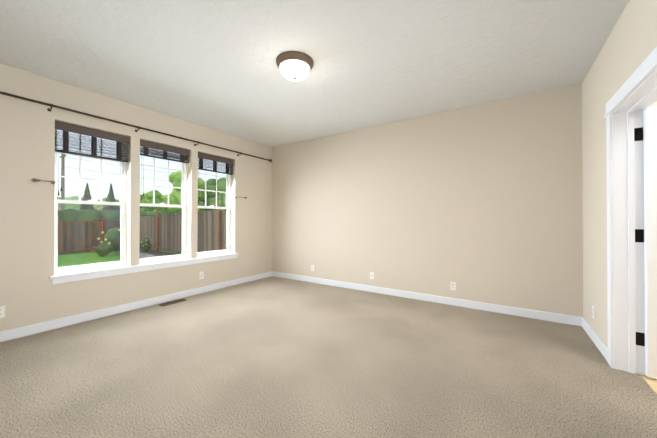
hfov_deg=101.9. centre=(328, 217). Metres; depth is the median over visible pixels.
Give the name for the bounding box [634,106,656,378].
door leaf
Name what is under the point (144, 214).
garden
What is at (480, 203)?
wall
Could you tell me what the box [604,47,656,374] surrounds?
door frame
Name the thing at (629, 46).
wall
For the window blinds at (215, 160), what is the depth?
4.55 m
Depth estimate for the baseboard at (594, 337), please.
2.50 m
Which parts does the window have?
glass, frame, glass, frame, glass, frame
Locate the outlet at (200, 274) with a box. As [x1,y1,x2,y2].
[199,271,203,278]
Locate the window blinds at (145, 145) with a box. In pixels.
[140,139,189,163]
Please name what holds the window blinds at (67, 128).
attached to the window
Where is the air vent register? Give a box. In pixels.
[159,299,186,306]
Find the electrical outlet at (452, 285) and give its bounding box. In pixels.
[450,282,455,290]
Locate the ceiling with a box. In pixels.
[0,0,628,146]
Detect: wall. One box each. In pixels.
[0,63,271,331]
[272,84,656,317]
[582,0,656,347]
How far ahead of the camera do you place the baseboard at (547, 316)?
3.69 m
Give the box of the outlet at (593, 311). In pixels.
[592,305,594,318]
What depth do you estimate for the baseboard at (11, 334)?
3.29 m
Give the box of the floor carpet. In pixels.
[0,276,656,437]
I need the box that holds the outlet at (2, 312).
[0,306,4,317]
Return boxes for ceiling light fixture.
[276,51,313,80]
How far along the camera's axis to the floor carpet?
2.04 m
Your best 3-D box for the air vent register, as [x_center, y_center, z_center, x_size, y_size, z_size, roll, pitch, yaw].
[-2.213,1.208,3.788,0.120,0.010,0.340,0,0,33]
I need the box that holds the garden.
[57,154,226,267]
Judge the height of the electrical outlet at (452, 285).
0.115 m
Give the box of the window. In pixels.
[54,129,230,273]
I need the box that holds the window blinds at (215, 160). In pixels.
[198,152,233,186]
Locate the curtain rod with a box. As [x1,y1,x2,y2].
[0,91,271,198]
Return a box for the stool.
[49,253,238,278]
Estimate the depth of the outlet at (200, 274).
4.28 m
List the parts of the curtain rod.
rod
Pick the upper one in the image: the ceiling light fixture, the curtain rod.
the ceiling light fixture
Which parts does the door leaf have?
door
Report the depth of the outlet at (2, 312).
2.58 m
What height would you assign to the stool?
0.027 m
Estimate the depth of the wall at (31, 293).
3.14 m
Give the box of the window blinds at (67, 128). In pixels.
[55,121,128,195]
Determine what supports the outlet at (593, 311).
attached to the wall at (629, 46)
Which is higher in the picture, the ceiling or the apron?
the ceiling
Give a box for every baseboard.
[0,271,271,341]
[272,271,579,325]
[580,317,607,361]
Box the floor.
[640,374,656,392]
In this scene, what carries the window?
in the wall at (31, 293)
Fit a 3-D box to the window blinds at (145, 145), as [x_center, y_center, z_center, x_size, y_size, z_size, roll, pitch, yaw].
[-2.391,-0.953,3.908,0.066,0.217,0.674,0,0,33]
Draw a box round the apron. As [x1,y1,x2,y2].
[52,255,236,283]
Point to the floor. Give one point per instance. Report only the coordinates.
(652, 382)
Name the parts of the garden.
gate frame, tree round crown, tree crown, tree crown, tree crown, tree crown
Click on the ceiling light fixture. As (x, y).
(295, 65)
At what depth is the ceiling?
2.43 m

